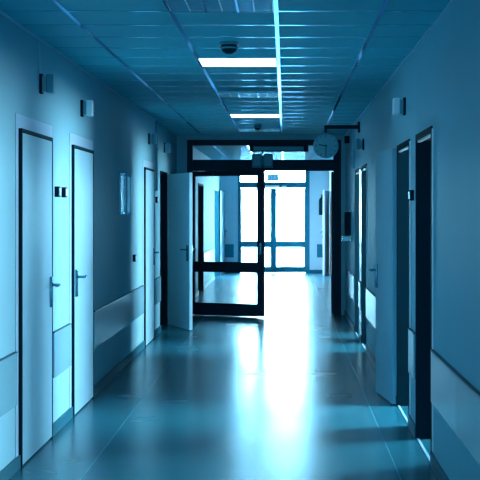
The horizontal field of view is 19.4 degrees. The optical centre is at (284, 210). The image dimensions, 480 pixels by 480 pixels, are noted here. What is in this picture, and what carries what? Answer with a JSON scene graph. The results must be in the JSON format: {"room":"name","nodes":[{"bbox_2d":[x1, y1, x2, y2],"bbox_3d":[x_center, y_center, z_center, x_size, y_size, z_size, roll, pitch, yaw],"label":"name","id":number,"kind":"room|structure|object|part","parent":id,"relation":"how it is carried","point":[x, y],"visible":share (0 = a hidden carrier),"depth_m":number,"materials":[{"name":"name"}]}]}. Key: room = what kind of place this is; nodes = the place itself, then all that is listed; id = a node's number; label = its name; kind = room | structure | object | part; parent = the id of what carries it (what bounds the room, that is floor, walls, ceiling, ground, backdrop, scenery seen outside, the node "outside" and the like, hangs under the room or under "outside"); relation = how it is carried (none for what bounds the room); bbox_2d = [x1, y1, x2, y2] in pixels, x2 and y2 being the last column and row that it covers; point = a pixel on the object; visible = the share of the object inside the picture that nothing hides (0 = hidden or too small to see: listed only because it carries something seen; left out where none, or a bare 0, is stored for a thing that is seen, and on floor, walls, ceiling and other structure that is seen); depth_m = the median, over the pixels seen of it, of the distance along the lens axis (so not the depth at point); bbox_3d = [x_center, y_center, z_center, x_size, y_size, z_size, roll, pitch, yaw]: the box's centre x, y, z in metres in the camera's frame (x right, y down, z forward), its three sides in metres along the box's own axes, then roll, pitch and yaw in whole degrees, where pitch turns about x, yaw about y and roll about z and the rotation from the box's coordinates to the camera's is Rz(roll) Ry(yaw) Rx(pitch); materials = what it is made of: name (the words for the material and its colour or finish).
{"room":"hospital interior","nodes":[
{"label":"hospital interior","id":0,"kind":"room"},
{"bbox_2d":[0,14,220,470],"bbox_3d":[-1.680,0.210,16.000,0.140,2.680,38.000,0,0,0],"label":"wall","id":1,"kind":"structure","parent":0,"point":[118,131],"depth_m":11.41,"materials":[{"name":"paint"}]},
{"bbox_2d":[0,352,17,416],"bbox_3d":[-1.599,0.996,6.665,0.021,0.319,3.326,0,0,0],"label":"board","id":2,"kind":"object","parent":1,"relation":"attached to","point":[8,364],"visible":1,"depth_m":8.06,"materials":[{"name":"plastic"}]},
{"bbox_2d":[15,113,60,467],"bbox_3d":[-1.564,0.482,9.005,0.094,2.135,1.300,0,0,0],"label":"door","id":3,"kind":"structure","parent":1,"relation":"in","point":[34,284],"depth_m":8.84,"materials":[{"name":"blue paint"}]},
{"bbox_3d":[-1.552,0.547,9.430,0.072,0.205,0.160,0,0,0],"label":"handle","id":4,"kind":"part","parent":3,"relation":"part of","materials":[{"name":"teal metal"}]},
{"bbox_2d":[39,40,39,72],"bbox_3d":[-1.604,-1.015,9.150,0.010,0.230,0.010,0,0,0],"label":"cable","id":5,"kind":"object","parent":1,"relation":"attached to","point":[39,40],"visible":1,"depth_m":9.15,"materials":[{"name":"blue paint"}]},
{"bbox_2d":[39,74,54,93],"bbox_3d":[-1.563,-0.835,9.200,0.094,0.130,0.090,0,0,0],"label":"lamp","id":6,"kind":"object","parent":1,"relation":"attached to","point":[46,83],"visible":1,"depth_m":9.16,"materials":[{"name":"blue"}]},
{"bbox_3d":[-1.601,-0.835,9.200,0.018,0.130,0.070,0,0,0],"label":"plate","id":7,"kind":"part","parent":6,"relation":"part of","materials":[{"name":"blue"}]},
{"bbox_3d":[-1.578,-0.835,9.200,0.028,0.100,0.040,0,0,0],"label":"arm","id":8,"kind":"part","parent":6,"relation":"part of","materials":[{"name":"paint"}]},
{"bbox_2d":[55,186,60,196],"bbox_3d":[-1.593,-0.135,9.830,0.034,0.074,0.090,0,0,0],"label":"wall switch","id":9,"kind":"object","parent":1,"relation":"attached to","point":[57,188],"visible":1,"depth_m":9.79,"materials":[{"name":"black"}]},
{"bbox_2d":[53,323,71,377],"bbox_3d":[-1.599,0.996,10.050,0.021,0.319,0.756,0,0,0],"label":"board","id":10,"kind":"object","parent":1,"relation":"attached to","point":[61,336],"visible":0.81,"depth_m":9.97,"materials":[{"name":"laminate"}]},
{"bbox_2d":[62,187,67,197],"bbox_3d":[-1.593,-0.135,10.130,0.034,0.074,0.090,0,0,0],"label":"wall switch","id":11,"kind":"object","parent":1,"relation":"attached to","point":[64,189],"visible":1,"depth_m":10.09,"materials":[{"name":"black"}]},
{"bbox_2d":[0,10,155,120],"bbox_3d":[-1.603,-1.122,7.190,0.014,0.012,20.380,0,0,0],"label":"trim","id":12,"kind":"structure","parent":1,"relation":"attached to","point":[1,12],"depth_m":10.13,"materials":[{"name":"blue paint"}]},
{"bbox_2d":[69,133,93,416],"bbox_3d":[-1.564,0.482,11.075,0.094,2.135,1.260,0,0,0],"label":"door","id":13,"kind":"structure","parent":1,"relation":"in","point":[81,153],"depth_m":10.93,"materials":[{"name":"blue paint"}]},
{"bbox_3d":[-1.552,0.547,10.670,0.072,0.205,0.160,0,0,0],"label":"handle","id":14,"kind":"part","parent":13,"relation":"part of","materials":[{"name":"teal metal"}]},
{"bbox_2d":[80,100,93,116],"bbox_3d":[-1.563,-0.810,11.050,0.094,0.130,0.090,0,0,0],"label":"lamp","id":15,"kind":"object","parent":1,"relation":"attached to","point":[86,108],"visible":1,"depth_m":11.02,"materials":[{"name":"blue"}]},
{"bbox_3d":[-1.601,-0.810,11.050,0.018,0.130,0.070,0,0,0],"label":"plate","id":16,"kind":"part","parent":15,"relation":"part of","materials":[{"name":"blue"}]},
{"bbox_3d":[-1.578,-0.810,11.050,0.028,0.100,0.040,0,0,0],"label":"arm","id":17,"kind":"part","parent":15,"relation":"part of","materials":[{"name":"paint"}]},
{"bbox_2d":[0,276,214,479],"bbox_3d":[-1.602,1.511,16.000,0.016,0.078,38.000,0,0,0],"label":"baseboard","id":18,"kind":"structure","parent":1,"relation":"attached to","point":[7,472],"depth_m":11.84,"materials":[{"name":"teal plastic"}]},
{"bbox_2d":[94,285,143,348],"bbox_3d":[-1.599,0.996,13.775,0.021,0.319,4.106,0,0,0],"label":"board","id":19,"kind":"object","parent":1,"relation":"attached to","point":[110,318],"visible":0.87,"depth_m":13.31,"materials":[{"name":"laminate"}]},
{"bbox_2d":[119,173,124,213],"bbox_3d":[-1.600,-0.170,13.750,0.020,0.400,0.340,0,0,0],"label":"framed notice","id":20,"kind":"object","parent":1,"relation":"attached to","point":[121,175],"visible":1,"depth_m":13.70,"materials":[{"name":"teal metal"}]},
{"bbox_2d":[125,174,130,213],"bbox_3d":[-1.600,-0.170,14.300,0.020,0.400,0.340,0,0,0],"label":"framed notice","id":21,"kind":"object","parent":1,"relation":"attached to","point":[127,177],"visible":1,"depth_m":14.13,"materials":[{"name":"teal metal"}]},
{"bbox_2d":[143,159,158,346],"bbox_3d":[-1.564,0.482,16.465,0.094,2.135,1.240,0,0,0],"label":"door","id":22,"kind":"structure","parent":1,"relation":"in","point":[149,252],"depth_m":16.29,"materials":[{"name":"blue paint"}]},
{"bbox_3d":[-1.609,0.482,16.465,0.005,2.135,1.240,0,0,0],"label":"casing","id":23,"kind":"part","parent":22,"relation":"part of","materials":[{"name":"blue paint"}]},
{"bbox_3d":[-1.598,0.525,16.465,0.026,2.050,1.070,0,0,0],"label":"frame","id":24,"kind":"part","parent":22,"relation":"part of","materials":[{"name":"blue"}]},
{"bbox_3d":[-1.552,0.547,16.860,0.072,0.205,0.160,0,0,0],"label":"handle","id":25,"kind":"part","parent":22,"relation":"part of","materials":[{"name":"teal metal"}]},
{"bbox_2d":[148,133,156,144],"bbox_3d":[-1.563,-0.850,16.500,0.094,0.130,0.090,0,0,0],"label":"lamp","id":26,"kind":"object","parent":1,"relation":"attached to","point":[152,138],"visible":1,"depth_m":16.46,"materials":[{"name":"blue"}]},
{"bbox_2d":[155,120,158,190],"bbox_3d":[-1.590,-0.690,17.385,0.040,0.880,0.070,0,0,0],"label":"duct","id":27,"kind":"object","parent":1,"relation":"attached to","point":[156,121],"visible":1,"depth_m":17.36,"materials":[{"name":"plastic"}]},
{"bbox_2d":[154,276,160,304],"bbox_3d":[-1.599,0.996,17.535,0.021,0.319,0.866,0,0,0],"label":"board","id":28,"kind":"object","parent":1,"relation":"attached to","point":[157,281],"visible":0.77,"depth_m":17.48,"materials":[{"name":"laminate"}]},
{"bbox_2d":[164,143,170,152],"bbox_3d":[-1.563,-0.840,18.600,0.094,0.130,0.090,0,0,0],"label":"lamp","id":29,"kind":"object","parent":1,"relation":"attached to","point":[167,147],"visible":1,"depth_m":18.56,"materials":[{"name":"blue"}]},
{"bbox_2d":[160,171,195,329],"bbox_3d":[-1.455,0.515,18.555,0.601,2.070,1.070,0,0,0],"label":"door","id":30,"kind":"structure","parent":1,"relation":"in","point":[176,247],"depth_m":18.57,"materials":[{"name":"blue wood"}]},
{"bbox_3d":[-1.677,0.515,18.555,0.155,2.070,1.070,0,0,0],"label":"frame","id":31,"kind":"part","parent":30,"relation":"part of","materials":[{"name":"blue"}]},
{"bbox_3d":[-1.308,0.547,18.175,0.072,0.205,0.160,0,0,-20],"label":"handle","id":32,"kind":"part","parent":30,"relation":"part of","materials":[{"name":"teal metal"}]},
{"bbox_2d":[198,183,203,290],"bbox_3d":[-1.677,0.515,26.700,0.155,2.070,1.620,0,0,0],"label":"door","id":33,"kind":"structure","parent":1,"relation":"in","point":[200,186],"depth_m":27.48,"materials":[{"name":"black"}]},
{"bbox_2d":[204,248,214,261],"bbox_3d":[-1.599,0.996,29.700,0.021,0.319,4.096,0,0,0],"label":"board","id":34,"kind":"object","parent":1,"relation":"attached to","point":[209,256],"visible":0.74,"depth_m":29.92,"materials":[{"name":"laminate"}]},
{"bbox_2d":[214,188,226,275],"bbox_3d":[-1.645,0.515,33.385,0.269,2.070,2.998,0,0,3],"label":"door","id":35,"kind":"structure","parent":1,"relation":"in","point":[219,196],"depth_m":33.84,"materials":[{"name":"teal paint"}]},
{"bbox_3d":[-1.677,0.515,32.850,0.155,2.070,1.920,0,0,0],"label":"frame","id":36,"kind":"part","parent":35,"relation":"part of","materials":[{"name":"teal paint"}]},
{"bbox_2d":[9,273,437,479],"bbox_3d":[0.000,1.610,16.000,9.200,0.120,38.400,0,0,0],"label":"floor","id":37,"kind":"structure","parent":0,"point":[289,392],"depth_m":10.93,"materials":[{"name":"tile"}]},
{"bbox_2d":[0,0,449,159],"bbox_3d":[0.000,-1.187,16.000,9.200,0.126,38.400,0,0,0],"label":"ceiling","id":38,"kind":"structure","parent":0,"point":[334,57],"depth_m":9.98,"materials":[{"name":"tile"}]},
{"bbox_2d":[164,0,273,12],"bbox_3d":[-0.352,-1.122,7.600,0.580,0.016,0.584,0,0,0],"label":"recessed light","id":39,"kind":"object","parent":38,"relation":"in","point":[178,6],"visible":1,"depth_m":7.66,"materials":[{"name":"teal"}]},
{"bbox_2d":[219,41,238,53],"bbox_3d":[-0.374,-1.089,9.360,0.135,0.081,0.135,0,0,0],"label":"smoke detector","id":40,"kind":"object","parent":38,"relation":"attached to","point":[228,47],"visible":1,"depth_m":9.32,"materials":[{"name":"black plastic"}]},
{"bbox_2d":[198,58,276,66],"bbox_3d":[-0.352,-1.124,10.565,0.580,0.012,0.584,0,0,0],"label":"recessed light","id":41,"kind":"object","parent":38,"relation":"in","point":[205,62],"visible":1,"depth_m":10.56,"materials":[{"name":"white plastic"}]},
{"bbox_2d":[217,92,278,97],"bbox_3d":[-0.352,-1.122,13.530,0.580,0.016,0.584,0,0,0],"label":"recessed light","id":42,"kind":"object","parent":38,"relation":"in","point":[223,94],"visible":1,"depth_m":13.46,"materials":[{"name":"teal"}]},
{"bbox_2d":[230,114,279,117],"bbox_3d":[-0.352,-1.124,16.495,0.580,0.012,0.584,0,0,0],"label":"recessed light","id":43,"kind":"object","parent":38,"relation":"in","point":[231,115],"visible":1,"depth_m":16.43,"materials":[{"name":"white plastic"}]},
{"bbox_2d":[253,124,261,129],"bbox_3d":[-0.355,-1.089,18.200,0.122,0.081,0.122,0,0,0],"label":"smoke detector","id":44,"kind":"object","parent":38,"relation":"attached to","point":[256,126],"visible":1,"depth_m":18.16,"materials":[{"name":"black plastic"}]},
{"bbox_2d":[238,129,280,131],"bbox_3d":[-0.352,-1.122,19.460,0.580,0.016,0.584,0,0,0],"label":"recessed light","id":45,"kind":"object","parent":38,"relation":"in","point":[240,130],"visible":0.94,"depth_m":19.46,"materials":[{"name":"teal"}]},
{"bbox_2d":[267,171,278,180],"bbox_3d":[-0.280,-0.915,32.597,0.260,0.430,0.066,0,0,0],"label":"exit sign","id":46,"kind":"object","parent":38,"relation":"hanging from","point":[270,177],"visible":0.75,"depth_m":32.57,"materials":[{"name":"teal paint"}]},
{"bbox_2d":[177,135,344,314],"bbox_3d":[-0.255,0.210,20.900,2.710,2.680,0.120,0,0,0],"label":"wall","id":47,"kind":"structure","parent":0,"point":[334,165],"depth_m":20.85,"materials":[{"name":"black metal"}]},
{"bbox_2d":[192,170,264,316],"bbox_3d":[-0.842,0.470,20.631,1.160,2.151,0.190,0,0,23],"label":"door","id":48,"kind":"structure","parent":47,"relation":"in","point":[198,308],"depth_m":20.56,"materials":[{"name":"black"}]},
{"bbox_3d":[-0.414,0.555,20.408,0.130,0.170,0.059,0,0,23],"label":"handle","id":49,"kind":"part","parent":48,"relation":"part of","materials":[{"name":"teal metal"}]},
{"bbox_2d":[252,152,272,167],"bbox_3d":[-0.335,-0.762,20.803,0.310,0.234,0.093,0,0,0],"label":"sign box","id":50,"kind":"object","parent":47,"relation":"attached to","point":[258,160],"visible":1,"depth_m":20.76,"materials":[{"name":"blue"}]},
{"bbox_2d":[249,145,307,151],"bbox_3d":[-0.091,-0.926,20.793,0.878,0.093,0.114,0,0,0],"label":"operator","id":51,"kind":"object","parent":47,"relation":"attached to","point":[252,148],"visible":1,"depth_m":20.74,"materials":[{"name":"blue"}]},
{"bbox_2d":[331,172,332,313],"bbox_3d":[0.804,0.478,21.426,0.162,2.136,0.980,0,0,11],"label":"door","id":52,"kind":"structure","parent":47,"relation":"in","point":[331,172],"depth_m":20.95,"materials":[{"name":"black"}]},
{"bbox_2d":[221,171,328,269],"bbox_3d":[0.000,0.210,35.100,8.800,2.680,0.200,0,0,0],"label":"wall","id":53,"kind":"structure","parent":0,"point":[319,180],"depth_m":35.00,"materials":[{"name":"blue paint"}]},
{"bbox_2d":[225,244,233,256],"bbox_3d":[-1.420,0.995,34.990,0.280,0.330,0.020,0,0,0],"label":"board","id":54,"kind":"object","parent":53,"relation":"attached to","point":[229,248],"visible":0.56,"depth_m":34.98,"materials":[{"name":"teal paint"}]},
{"bbox_2d":[238,171,309,272],"bbox_3d":[-0.282,0.240,35.039,1.795,2.620,0.142,0,0,0],"label":"door","id":55,"kind":"structure","parent":53,"relation":"in","point":[305,186],"depth_m":35.03,"materials":[{"name":"teal paint"}]},
{"bbox_2d":[265,185,286,186],"bbox_3d":[-0.230,-0.615,34.970,0.540,0.050,0.080,0,0,0],"label":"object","id":56,"kind":"structure","parent":55,"relation":"attached to","point":[265,185],"depth_m":34.93,"materials":[{"name":"blue paint"}]},
{"bbox_2d":[225,270,322,272],"bbox_3d":[-0.255,1.510,34.992,2.670,0.080,0.016,0,0,0],"label":"baseboard","id":57,"kind":"structure","parent":53,"relation":"attached to","point":[311,271],"depth_m":34.98,"materials":[{"name":"teal plastic"}]},
{"bbox_2d":[317,244,322,256],"bbox_3d":[0.920,0.995,34.990,0.240,0.330,0.020,0,0,0],"label":"board","id":58,"kind":"object","parent":53,"relation":"attached to","point":[319,246],"visible":0.56,"depth_m":34.98,"materials":[{"name":"teal paint"}]},
{"bbox_2d":[319,194,322,214],"bbox_3d":[0.923,-0.158,34.910,0.168,0.515,0.194,0,0,-38],"label":"fire extinguisher","id":59,"kind":"object","parent":53,"relation":"attached to","point":[321,198],"visible":0.52,"depth_m":34.84,"materials":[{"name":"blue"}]},
{"bbox_2d":[329,171,332,274],"bbox_3d":[1.170,0.210,27.970,0.140,2.680,14.060,0,0,0],"label":"wall","id":60,"kind":"structure","parent":0,"point":[329,171],"depth_m":33.85,"materials":[{"name":"paint"}]},
{"bbox_2d":[322,189,330,275],"bbox_3d":[1.040,0.515,33.800,0.409,2.070,1.220,0,0,0],"label":"door","id":61,"kind":"structure","parent":60,"relation":"in","point":[326,194],"depth_m":33.72,"materials":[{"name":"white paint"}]},
{"bbox_3d":[1.167,0.515,33.800,0.155,2.070,1.220,0,0,0],"label":"frame","id":62,"kind":"part","parent":61,"relation":"part of","materials":[{"name":"blue paint"}]},
{"bbox_2d":[345,0,479,479],"bbox_3d":[0.970,0.210,8.970,0.140,2.680,23.940,0,0,0],"label":"wall","id":63,"kind":"structure","parent":0,"point":[439,81],"depth_m":7.90,"materials":[{"name":"paint"}]},
{"bbox_2d":[313,122,359,158],"bbox_3d":[0.619,-0.849,16.800,0.563,0.443,0.084,0,0,0],"label":"wall clock","id":64,"kind":"object","parent":63,"relation":"attached to","point":[325,145],"visible":1,"depth_m":16.77,"materials":[{"name":"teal plastic"}]},
{"bbox_2d":[344,136,348,142],"bbox_3d":[0.863,-1.000,19.600,0.074,0.100,0.120,0,0,0],"label":"junction box","id":65,"kind":"object","parent":63,"relation":"attached to","point":[346,138],"visible":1,"depth_m":19.54,"materials":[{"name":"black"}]},
{"bbox_2d":[342,210,351,240],"bbox_3d":[0.835,0.200,18.900,0.130,0.420,0.130,0,0,0],"label":"soap dispenser","id":66,"kind":"object","parent":63,"relation":"attached to","point":[347,215],"visible":1,"depth_m":18.84,"materials":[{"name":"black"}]},
{"bbox_2d":[342,236,349,240],"bbox_3d":[0.825,0.375,18.900,0.110,0.070,0.080,0,0,0],"label":"drip tray","id":67,"kind":"object","parent":66,"relation":"on","point":[344,238],"depth_m":18.86,"materials":[{"name":"teal"}]},
{"bbox_3d":[0.894,0.200,18.900,0.012,0.420,0.130,0,0,0],"label":"plate","id":68,"kind":"part","parent":66,"relation":"part of","materials":[{"name":"teal plastic"}]},
{"bbox_2d":[347,270,354,300],"bbox_3d":[0.889,0.996,18.975,0.021,0.319,2.046,0,0,0],"label":"board","id":69,"kind":"object","parent":63,"relation":"attached to","point":[350,277],"visible":1,"depth_m":18.57,"materials":[{"name":"laminate"}]},
{"bbox_2d":[350,129,354,167],"bbox_3d":[0.882,-0.825,18.275,0.035,0.550,0.550,0,0,0],"label":"cable trunking","id":70,"kind":"object","parent":63,"relation":"attached to","point":[353,150],"visible":0.77,"depth_m":18.00,"materials":[{"name":"paint"}]},
{"bbox_2d":[355,168,358,332],"bbox_3d":[0.968,0.515,17.385,0.155,2.070,0.990,0,0,0],"label":"door","id":71,"kind":"structure","parent":63,"relation":"in","point":[356,170],"depth_m":17.85,"materials":[{"name":"blue"}]},
{"bbox_2d":[358,280,360,308],"bbox_3d":[0.889,0.996,16.635,0.021,0.319,0.426,0,0,0],"label":"board","id":72,"kind":"object","parent":63,"relation":"attached to","point":[359,281],"visible":1,"depth_m":16.57,"materials":[{"name":"laminate"}]},
{"bbox_2d":[359,167,360,280],"bbox_3d":[0.898,0.155,16.630,0.004,1.350,0.520,0,0,0],"label":"trim","id":73,"kind":"structure","parent":63,"relation":"attached to","point":[360,167],"depth_m":16.61,"materials":[{"name":"laminate"}]},
{"bbox_2d":[356,138,363,149],"bbox_3d":[0.853,-0.760,15.950,0.094,0.130,0.090,0,0,0],"label":"lamp","id":74,"kind":"object","parent":63,"relation":"attached to","point":[359,143],"visible":1,"depth_m":15.91,"materials":[{"name":"blue"}]},
{"bbox_2d":[359,308,360,334],"bbox_3d":[0.898,1.315,16.630,0.004,0.310,0.520,0,0,0],"label":"trim","id":75,"kind":"structure","parent":63,"relation":"attached to","point":[359,308],"depth_m":16.61,"materials":[{"name":"laminate"}]},
{"bbox_2d":[361,164,366,344],"bbox_3d":[0.968,0.515,15.865,0.155,2.070,1.010,0,0,0],"label":"door","id":76,"kind":"structure","parent":63,"relation":"in","point":[363,173],"depth_m":16.34,"materials":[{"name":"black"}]},
{"bbox_2d":[366,165,366,343],"bbox_3d":[0.896,0.480,15.320,0.011,1.960,0.012,0,0,0],"label":"trim","id":77,"kind":"structure","parent":63,"relation":"attached to","point":[366,165],"depth_m":15.32,"materials":[{"name":"blue paint"}]},
{"bbox_2d":[366,288,375,328],"bbox_3d":[0.889,0.996,13.770,0.021,0.319,3.056,0,0,0],"label":"board","id":78,"kind":"object","parent":63,"relation":"attached to","point":[370,296],"visible":0.52,"depth_m":14.27,"materials":[{"name":"laminate"}]},
{"bbox_2d":[369,139,409,415],"bbox_3d":[0.927,0.515,11.010,0.264,2.070,1.894,0,0,-6],"label":"door","id":79,"kind":"structure","parent":63,"relation":"in","point":[391,269],"depth_m":11.16,"materials":[{"name":"blue"}]},
{"bbox_3d":[0.749,0.547,11.828,0.072,0.205,0.160,0,0,-6],"label":"handle","id":80,"kind":"part","parent":79,"relation":"part of","materials":[{"name":"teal metal"}]},
{"bbox_3d":[0.968,0.515,10.615,0.155,2.070,1.090,0,0,0],"label":"frame","id":81,"kind":"part","parent":79,"relation":"part of","materials":[{"name":"blue"}]},
{"bbox_2d":[344,310,448,479],"bbox_3d":[0.892,1.511,8.915,0.016,0.078,23.830,0,0,0],"label":"baseboard","id":82,"kind":"structure","parent":63,"relation":"attached to","point":[436,467],"depth_m":9.71,"materials":[{"name":"teal plastic"}]},
{"bbox_2d":[393,97,405,115],"bbox_3d":[0.853,-0.780,10.450,0.094,0.130,0.090,0,0,0],"label":"lamp","id":83,"kind":"object","parent":63,"relation":"attached to","point":[399,106],"visible":1,"depth_m":10.41,"materials":[{"name":"blue"}]},
{"bbox_3d":[0.868,-0.780,10.450,0.028,0.100,0.040,0,0,0],"label":"arm","id":84,"kind":"part","parent":83,"relation":"part of","materials":[{"name":"paint"}]},
{"bbox_3d":[0.891,-0.780,10.450,0.018,0.130,0.070,0,0,0],"label":"plate","id":85,"kind":"part","parent":83,"relation":"part of","materials":[{"name":"black metal"}]},
{"bbox_2d":[345,0,454,135],"bbox_3d":[0.893,-1.122,8.915,0.014,0.012,23.830,0,0,0],"label":"trim","id":86,"kind":"structure","parent":63,"relation":"attached to","point":[449,4],"depth_m":9.80,"materials":[{"name":"blue paint"}]},
{"bbox_2d":[398,405,407,422],"bbox_3d":[0.904,1.548,10.615,0.016,0.004,1.030,0,0,0],"label":"trim","id":87,"kind":"structure","parent":63,"relation":"attached to","point":[400,408],"depth_m":10.69,"materials":[{"name":"blue paint"}]},
{"bbox_2d":[409,141,410,414],"bbox_3d":[0.896,0.480,10.030,0.011,1.960,0.012,0,0,0],"label":"trim","id":88,"kind":"structure","parent":63,"relation":"attached to","point":[409,141],"depth_m":10.03,"materials":[{"name":"blue paint"}]},
{"bbox_2d":[408,190,413,200],"bbox_3d":[0.883,-0.110,9.800,0.034,0.074,0.090,0,0,0],"label":"wall switch","id":89,"kind":"object","parent":63,"relation":"attached to","point":[411,192],"visible":1,"depth_m":9.76,"materials":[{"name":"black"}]},
{"bbox_2d":[408,328,414,378],"bbox_3d":[0.889,0.996,9.820,0.021,0.319,0.416,0,0,0],"label":"board","id":90,"kind":"object","parent":63,"relation":"attached to","point":[411,333],"visible":1,"depth_m":9.76,"materials":[{"name":"laminate"}]},
{"bbox_2d":[417,438,429,460],"bbox_3d":[0.904,1.548,9.045,0.016,0.004,0.970,0,0,0],"label":"trim","id":91,"kind":"structure","parent":63,"relation":"attached to","point":[418,439],"depth_m":9.09,"materials":[{"name":"blue paint"}]},
{"bbox_2d":[415,126,432,452],"bbox_3d":[0.968,0.515,9.045,0.155,2.070,1.030,0,0,0],"label":"door","id":92,"kind":"structure","parent":63,"relation":"in","point":[423,150],"depth_m":9.53,"materials":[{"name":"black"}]},
{"bbox_2d":[418,134,430,142],"bbox_3d":[0.912,-0.472,9.045,0.020,0.013,1.006,0,0,0],"label":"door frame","id":93,"kind":"structure","parent":63,"relation":"attached to","point":[429,135],"depth_m":9.12,"materials":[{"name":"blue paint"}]},
{"bbox_2d":[432,128,432,451],"bbox_3d":[0.896,0.480,8.490,0.011,1.960,0.012,0,0,0],"label":"trim","id":94,"kind":"structure","parent":63,"relation":"attached to","point":[432,128],"depth_m":8.48,"materials":[{"name":"blue paint"}]},
{"bbox_2d":[430,349,479,464],"bbox_3d":[0.889,0.996,6.335,0.021,0.319,4.266,0,0,0],"label":"board","id":95,"kind":"object","parent":63,"relation":"attached to","point":[454,397],"visible":1,"depth_m":7.16,"materials":[{"name":"plastic"}]},
{"label":"outside","id":96,"kind":"structure","parent":0,"visible":0},
{"bbox_2d":[242,237,303,265],"bbox_3d":[0.000,1.770,62.600,60.000,0.160,54.800,0,0,0],"label":"ground","id":97,"kind":"structure","parent":96,"point":[285,256],"depth_m":55.67,"materials":[{"name":"white"}]}
]}

